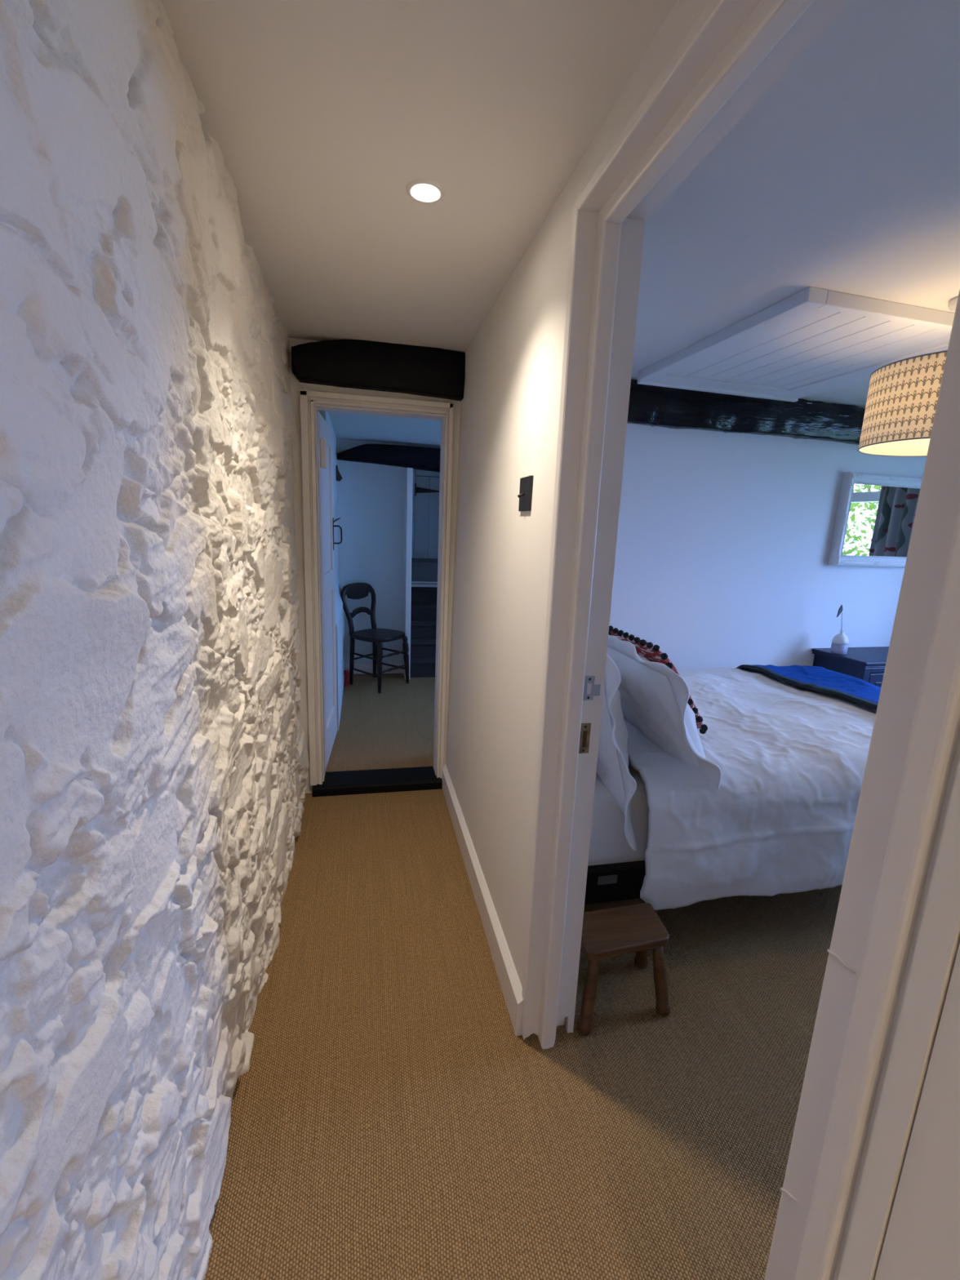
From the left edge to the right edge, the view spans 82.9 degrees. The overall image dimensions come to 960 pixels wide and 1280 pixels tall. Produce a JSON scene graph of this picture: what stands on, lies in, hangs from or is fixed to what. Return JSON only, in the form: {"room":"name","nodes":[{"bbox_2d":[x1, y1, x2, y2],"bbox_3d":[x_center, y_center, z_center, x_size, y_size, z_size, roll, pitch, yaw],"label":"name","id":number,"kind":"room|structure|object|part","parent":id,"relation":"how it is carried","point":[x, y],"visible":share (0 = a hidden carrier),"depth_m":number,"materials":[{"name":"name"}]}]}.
{"room":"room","nodes":[
{"label":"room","id":0,"kind":"room"},
{"bbox_2d":[0,0,309,1279],"bbox_3d":[-0.508,0.240,0.392,0.268,2.330,5.060,0,12,-12],"label":"wall","id":1,"kind":"structure","parent":0,"point":[154,762],"depth_m":0.75,"materials":[{"name":"white stone"}]},
{"bbox_2d":[318,410,345,730],"bbox_3d":[-1.264,-0.513,3.815,0.532,2.150,2.110,0,12,-12],"label":"wall","id":2,"kind":"structure","parent":0,"point":[340,612],"depth_m":4.25,"materials":[{"name":"white paint"}]},
{"bbox_2d":[335,465,342,481],"bbox_3d":[-1.184,-1.398,4.565,0.056,0.128,0.030,0,12,-12],"label":"wall hook","id":3,"kind":"object","parent":2,"relation":"attached to","point":[339,477],"visible":0.94,"depth_m":4.55,"materials":[{"name":"black metal"}]},
{"bbox_2d":[336,438,407,663],"bbox_3d":[-1.221,-0.744,4.929,1.085,2.150,0.100,0,12,-12],"label":"wall","id":4,"kind":"structure","parent":0,"point":[371,497],"depth_m":4.90,"materials":[{"name":"white paint"}]},
{"bbox_2d":[345,662,403,674],"bbox_3d":[-0.998,0.269,5.138,0.536,0.100,0.014,0,12,-12],"label":"baseboard","id":5,"kind":"structure","parent":4,"relation":"attached to","point":[368,668],"depth_m":5.13,"materials":[{"name":"white paint"}]},
{"bbox_2d":[337,444,440,472],"bbox_3d":[-0.555,-1.591,4.794,1.360,0.207,0.182,0,12,-12],"label":"ceiling beam","id":6,"kind":"structure","parent":4,"relation":"attached to","point":[428,459],"depth_m":4.68,"materials":[{"name":"black wood"}]},
{"bbox_2d":[403,467,413,679],"bbox_3d":[-0.655,-0.574,4.920,0.050,1.865,0.262,0,12,-12],"label":"trim","id":7,"kind":"structure","parent":4,"relation":"attached to","point":[409,471],"depth_m":4.79,"materials":[{"name":"white paint"}]},
{"bbox_2d":[288,337,461,793],"bbox_3d":[-0.610,-0.289,2.838,1.200,2.260,0.120,0,12,-12],"label":"wall","id":8,"kind":"structure","parent":0,"point":[295,385],"depth_m":2.71,"materials":[{"name":"white paint"}]},
{"bbox_2d":[318,411,342,768],"bbox_3d":[-0.874,-0.261,3.189,0.092,1.925,0.600,0,12,-9],"label":"door","id":9,"kind":"structure","parent":8,"relation":"in","point":[325,436],"depth_m":3.21,"materials":[{"name":"white paint"}]},
{"bbox_3d":[-0.866,-1.148,3.000,0.036,0.110,0.410,0,12,-9],"label":"rail","id":10,"kind":"part","parent":9,"relation":"part of","materials":[{"name":"white paint"}]},
{"bbox_3d":[-0.883,-0.745,3.084,0.014,0.735,0.420,0,12,-9],"label":"panel","id":11,"kind":"part","parent":9,"relation":"part of","materials":[{"name":"white paint"}]},
{"bbox_3d":[-0.898,-0.337,3.169,0.036,0.120,0.410,0,12,-9],"label":"rail","id":12,"kind":"part","parent":9,"relation":"part of","materials":[{"name":"white paint"}]},
{"bbox_3d":[-0.916,0.099,3.260,0.014,0.790,0.420,0,12,-9],"label":"panel","id":13,"kind":"part","parent":9,"relation":"part of","materials":[{"name":"white paint"}]},
{"bbox_3d":[-0.934,0.578,3.360,0.036,0.210,0.410,0,12,-9],"label":"rail","id":14,"kind":"part","parent":9,"relation":"part of","materials":[{"name":"white paint"}]},
{"bbox_3d":[-0.902,-0.652,3.346,0.004,0.195,0.025,0,12,-9],"label":"latch plate","id":15,"kind":"part","parent":9,"relation":"part of","materials":[{"name":"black metal"}]},
{"bbox_3d":[-0.877,-0.649,3.351,0.056,0.114,0.010,0,12,-9],"label":"pull handle","id":16,"kind":"part","parent":9,"relation":"part of","materials":[{"name":"black metal"}]},
{"bbox_2d":[299,389,453,785],"bbox_3d":[-0.534,-0.204,2.858,0.721,1.982,0.148,0,12,-12],"label":"trim","id":17,"kind":"structure","parent":8,"relation":"attached to","point":[311,402],"depth_m":2.73,"materials":[{"name":"white paint"}]},
{"bbox_2d":[312,766,442,796],"bbox_3d":[-0.569,0.793,3.066,0.705,0.054,0.190,0,12,-12],"label":"threshold","id":18,"kind":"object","parent":8,"relation":"attached to","point":[421,778],"depth_m":3.02,"materials":[{"name":"black paint"}]},
{"bbox_2d":[325,673,435,772],"bbox_3d":[-0.131,0.478,4.917,3.200,0.150,3.340,0,12,-12],"label":"floor","id":19,"kind":"structure","parent":0,"point":[393,727],"depth_m":3.85,"materials":[{"name":"carpet"}]},
{"bbox_2d":[343,669,349,686],"bbox_3d":[-1.158,0.328,4.721,0.045,0.143,0.045,0,12,-12],"label":"canister","id":20,"kind":"object","parent":19,"relation":"on","point":[346,672],"visible":1,"depth_m":4.71,"materials":[{"name":"red metal"}]},
{"bbox_3d":[-1.156,0.279,4.711,0.045,0.043,0.045,0,12,-12],"label":"lid","id":21,"kind":"part","parent":20,"relation":"part of","materials":[{"name":"black plastic"}]},
{"bbox_2d":[340,582,408,693],"bbox_3d":[-0.913,-0.043,4.747,0.471,0.879,0.430,9,14,30],"label":"dining chair","id":22,"kind":"object","parent":19,"relation":"on","point":[355,590],"visible":0.99,"depth_m":4.72,"materials":[{"name":"black wood"}]},
{"bbox_3d":[-1.113,0.169,4.741,0.048,0.451,0.043,9,14,30],"label":"leg","id":23,"kind":"part","parent":22,"relation":"part of","materials":[{"name":"black wood"}]},
{"bbox_3d":[-1.054,-0.281,4.792,0.118,0.441,0.418,9,14,30],"label":"frame","id":24,"kind":"part","parent":22,"relation":"part of","materials":[{"name":"black wood"}]},
{"bbox_3d":[-1.071,-0.420,4.777,0.020,0.122,0.356,9,14,30],"label":"crest rail","id":25,"kind":"part","parent":22,"relation":"part of","materials":[{"name":"black wood"}]},
{"bbox_3d":[-1.047,-0.247,4.793,0.018,0.089,0.296,9,14,30],"label":"cross rail","id":26,"kind":"part","parent":22,"relation":"part of","materials":[{"name":"black wood"}]},
{"bbox_3d":[-0.964,0.125,4.980,0.048,0.451,0.043,9,14,30],"label":"leg","id":27,"kind":"part","parent":22,"relation":"part of","materials":[{"name":"black wood"}]},
{"bbox_3d":[-0.886,-0.043,4.730,0.410,0.037,0.430,9,14,30],"label":"seat","id":28,"kind":"part","parent":22,"relation":"part of","materials":[{"name":"black wood"}]},
{"bbox_3d":[-0.840,0.230,4.547,0.055,0.432,0.057,9,14,30],"label":"leg","id":29,"kind":"part","parent":22,"relation":"part of","materials":[{"name":"black wood"}]},
{"bbox_3d":[-0.661,0.177,4.834,0.055,0.432,0.057,9,14,30],"label":"leg","id":30,"kind":"part","parent":22,"relation":"part of","materials":[{"name":"black wood"}]},
{"bbox_2d":[409,558,437,677],"bbox_3d":[-0.389,-0.272,5.548,0.728,1.040,1.115,0,12,-12],"label":"staircase","id":31,"kind":"structure","parent":19,"relation":"on","point":[424,571],"depth_m":5.35,"materials":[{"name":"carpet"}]},
{"bbox_2d":[203,788,842,1279],"bbox_3d":[1.788,1.348,1.232,5.000,0.100,5.260,0,12,-12],"label":"floor","id":32,"kind":"structure","parent":0,"point":[391,1119],"depth_m":1.44,"materials":[{"name":"carpet"}]},
{"bbox_2d":[584,867,645,904],"bbox_3d":[0.537,0.920,2.383,0.660,0.170,0.465,0,12,-12],"label":"storage box","id":33,"kind":"object","parent":32,"relation":"on","point":[625,884],"visible":0.07,"depth_m":2.16,"materials":[{"name":"black plastic"}]},
{"bbox_2d":[586,761,648,873],"bbox_3d":[1.092,0.656,2.699,1.999,0.600,1.299,0,12,-12],"label":"mattress","id":34,"kind":"object","parent":32,"relation":"on","point":[610,850],"visible":0.02,"depth_m":1.89,"materials":[{"name":"white cotton fabric"},{"name":"black painted wood"}]},
{"bbox_2d":[595,653,637,850],"bbox_3d":[0.361,0.292,2.076,0.253,0.699,0.746,0,12,-12],"label":"pillow","id":35,"kind":"object","parent":34,"relation":"on","point":[612,763],"visible":0.27,"depth_m":1.77,"materials":[{"name":"white fabric"}]},
{"bbox_2d":[606,635,720,790],"bbox_3d":[0.642,0.311,2.176,0.352,0.665,0.791,0,12,-12],"label":"pillow","id":36,"kind":"object","parent":34,"relation":"on","point":[654,700],"visible":0.58,"depth_m":1.89,"materials":[{"name":"white fabric"}]},
{"bbox_2d":[623,666,876,910],"bbox_3d":[1.293,0.530,2.663,1.812,0.517,1.470,0,12,-12],"label":"duvet","id":37,"kind":"object","parent":34,"relation":"on","point":[791,759],"visible":0.51,"depth_m":1.93,"materials":[{"name":"white fabric"}]},
{"bbox_2d":[608,625,707,733],"bbox_3d":[0.714,0.151,2.231,0.264,0.355,0.470,0,12,-12],"label":"cushion","id":38,"kind":"object","parent":37,"relation":"on","point":[643,648],"visible":0.33,"depth_m":2.06,"materials":[{"name":"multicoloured fabric"}]},
{"bbox_2d":[736,664,880,710],"bbox_3d":[1.955,0.338,2.846,0.488,0.227,1.326,-1,12,-15],"label":"throw","id":39,"kind":"object","parent":37,"relation":"on","point":[815,678],"visible":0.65,"depth_m":2.92,"materials":[{"name":"blue fabric"}]},
{"bbox_2d":[577,902,670,1035],"bbox_3d":[0.434,1.017,1.712,0.334,0.254,0.247,0,12,-12],"label":"footstool","id":40,"kind":"object","parent":32,"relation":"on","point":[606,933],"visible":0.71,"depth_m":1.66,"materials":[{"name":"brown wood"}]},
{"bbox_3d":[0.323,1.041,1.613,0.044,0.238,0.100,6,12,18],"label":"leg","id":41,"kind":"part","parent":40,"relation":"part of","materials":[{"name":"brown wood"}]},
{"bbox_3d":[0.440,0.905,1.696,0.295,0.028,0.184,0,12,-12],"label":"seat","id":42,"kind":"part","parent":40,"relation":"part of","materials":[{"name":"brown wood"}]},
{"bbox_3d":[0.549,1.007,1.822,0.045,0.236,0.081,5,12,13],"label":"leg","id":43,"kind":"part","parent":40,"relation":"part of","materials":[{"name":"brown wood"}]},
{"bbox_3d":[0.556,1.037,1.676,0.043,0.236,0.085,-6,14,-35],"label":"leg","id":44,"kind":"part","parent":40,"relation":"part of","materials":[{"name":"brown wood"}]},
{"bbox_2d":[811,646,888,687],"bbox_3d":[2.677,0.450,3.671,0.804,0.731,0.417,-1,12,-15],"label":"base cabinet","id":45,"kind":"object","parent":32,"relation":"on","point":[868,664],"visible":0.23,"depth_m":3.48,"materials":[{"name":"blue paint"}]},
{"bbox_2d":[830,630,848,654],"bbox_3d":[2.345,0.014,3.541,0.093,0.150,0.093,0,12,-12],"label":"vase","id":46,"kind":"object","parent":45,"relation":"on","point":[840,642],"visible":1,"depth_m":3.51,"materials":[{"name":"grey ceramic"}]},
{"bbox_2d":[836,604,843,631],"bbox_3d":[2.321,-0.108,3.507,0.063,0.240,0.007,0,12,-12],"label":"dried flower","id":47,"kind":"object","parent":46,"relation":"in","point":[840,610],"visible":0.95,"depth_m":3.49,"materials":[{"name":"grey plant"}]},
{"bbox_3d":[2.719,0.503,3.517,0.780,0.693,0.030,-1,12,-15],"label":"frame","id":48,"kind":"part","parent":45,"relation":"part of","materials":[{"name":"blue paint"}]},
{"bbox_3d":[2.557,0.479,3.462,0.335,0.561,0.022,-1,12,-15],"label":"door","id":49,"kind":"part","parent":45,"relation":"part of","materials":[{"name":"blue paint"}]},
{"bbox_3d":[2.560,0.481,3.451,0.235,0.450,0.006,-1,12,-15],"label":"door panel","id":50,"kind":"part","parent":45,"relation":"part of","materials":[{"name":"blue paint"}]},
{"bbox_2d":[160,0,959,408],"bbox_3d":[1.880,-0.961,0.751,5.000,0.100,5.260,0,12,-12],"label":"ceiling","id":51,"kind":"structure","parent":0,"point":[843,175],"depth_m":1.21,"materials":[{"name":"white paint"}]},
{"bbox_2d":[290,339,465,400],"bbox_3d":[-0.466,-1.276,2.546,0.785,0.218,0.108,0,12,-12],"label":"ceiling beam","id":52,"kind":"structure","parent":51,"relation":"attached to","point":[421,371],"depth_m":2.51,"materials":[{"name":"black wood"}]},
{"bbox_2d":[405,178,444,203],"bbox_3d":[-0.135,-1.114,1.350,0.098,0.010,0.098,0,12,-12],"label":"recessed light","id":53,"kind":"object","parent":51,"relation":"in","point":[421,190],"visible":1,"depth_m":1.34,"materials":[{"name":"white paint"}]},
{"bbox_2d":[626,379,865,444],"bbox_3d":[1.760,-1.315,3.212,3.609,0.225,0.107,-1,12,-15],"label":"ceiling beam","id":54,"kind":"structure","parent":51,"relation":"attached to","point":[648,405],"depth_m":3.12,"materials":[{"name":"black paint"}]},
{"bbox_2d":[637,286,955,402],"bbox_3d":[1.418,-1.244,2.413,0.985,0.060,1.072,-1,12,-15],"label":"ceiling panel","id":55,"kind":"object","parent":51,"relation":"attached to","point":[813,340],"visible":0.99,"depth_m":2.23,"materials":[{"name":"white paint"}]},
{"bbox_2d":[857,296,958,456],"bbox_3d":[1.625,-0.910,1.868,0.477,0.475,0.477,0,12,-12],"label":"pendant lamp","id":56,"kind":"object","parent":51,"relation":"hanging from","point":[903,395],"visible":0.63,"depth_m":1.82,"materials":[{"name":"beige fabric"}]},
{"bbox_3d":[1.621,-0.805,1.890,0.472,0.256,0.472,0,12,-12],"label":"lamp shade","id":57,"kind":"part","parent":56,"relation":"part of","materials":[{"name":"beige fabric"}]},
{"bbox_2d":[328,402,812,448],"bbox_3d":[0.004,-1.689,4.476,3.300,0.100,3.340,0,12,-12],"label":"ceiling","id":58,"kind":"structure","parent":0,"point":[422,433],"depth_m":4.09,"materials":[{"name":"white paint"}]},
{"bbox_2d":[445,0,959,1279],"bbox_3d":[0.393,0.205,0.662,0.150,2.260,5.220,0,12,-12],"label":"wall","id":59,"kind":"structure","parent":0,"point":[903,1223],"depth_m":1.50,"materials":[{"name":"white paint"}]},
{"bbox_2d":[441,764,524,1035],"bbox_3d":[-0.044,0.929,2.333,0.027,0.128,1.585,0,12,-12],"label":"baseboard","id":60,"kind":"structure","parent":59,"relation":"attached to","point":[511,987],"depth_m":1.95,"materials":[{"name":"white paint"}]},
{"bbox_2d":[517,475,533,511],"bbox_3d":[0.124,-0.427,1.591,0.030,0.097,0.108,0,12,-12],"label":"light switch","id":61,"kind":"object","parent":59,"relation":"attached to","point":[525,495],"visible":1,"depth_m":1.57,"materials":[{"name":"black metal"}]},
{"bbox_2d":[521,0,959,1279],"bbox_3d":[0.331,0.208,0.944,0.156,2.135,0.956,0,12,-12],"label":"trim","id":62,"kind":"structure","parent":59,"relation":"attached to","point":[733,53],"depth_m":0.74,"materials":[{"name":"white paint"}]},
{"bbox_2d":[608,423,926,670],"bbox_3d":[1.736,-0.345,3.554,3.721,2.260,0.160,-1,12,-15],"label":"wall","id":63,"kind":"structure","parent":0,"point":[724,541],"depth_m":3.39,"materials":[{"name":"white paint"}]},
{"bbox_2d":[827,471,922,567],"bbox_3d":[2.660,-0.780,3.586,0.720,0.585,0.063,-1,12,-15],"label":"wall mirror","id":64,"kind":"object","parent":63,"relation":"attached to","point":[876,513],"visible":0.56,"depth_m":3.57,"materials":[{"name":"white mirror"}]},
{"bbox_3d":[2.656,-0.783,3.601,0.592,0.457,0.020,-1,12,-15],"label":"glass","id":65,"kind":"part","parent":64,"relation":"part of","materials":[{"name":"white mirror"}]},
{"bbox_3d":[-0.430,-0.855,5.614,0.920,2.150,0.930,0,12,-12],"label":"wall","id":66,"kind":"structure","parent":0,"visible":0},
{"bbox_2d":[411,468,439,558],"bbox_3d":[-0.458,-1.359,5.845,0.728,0.960,0.108,0,12,-12],"label":"door","id":67,"kind":"structure","parent":66,"relation":"in","point":[425,517],"depth_m":5.79,"materials":[{"name":"white paint"}]}
]}

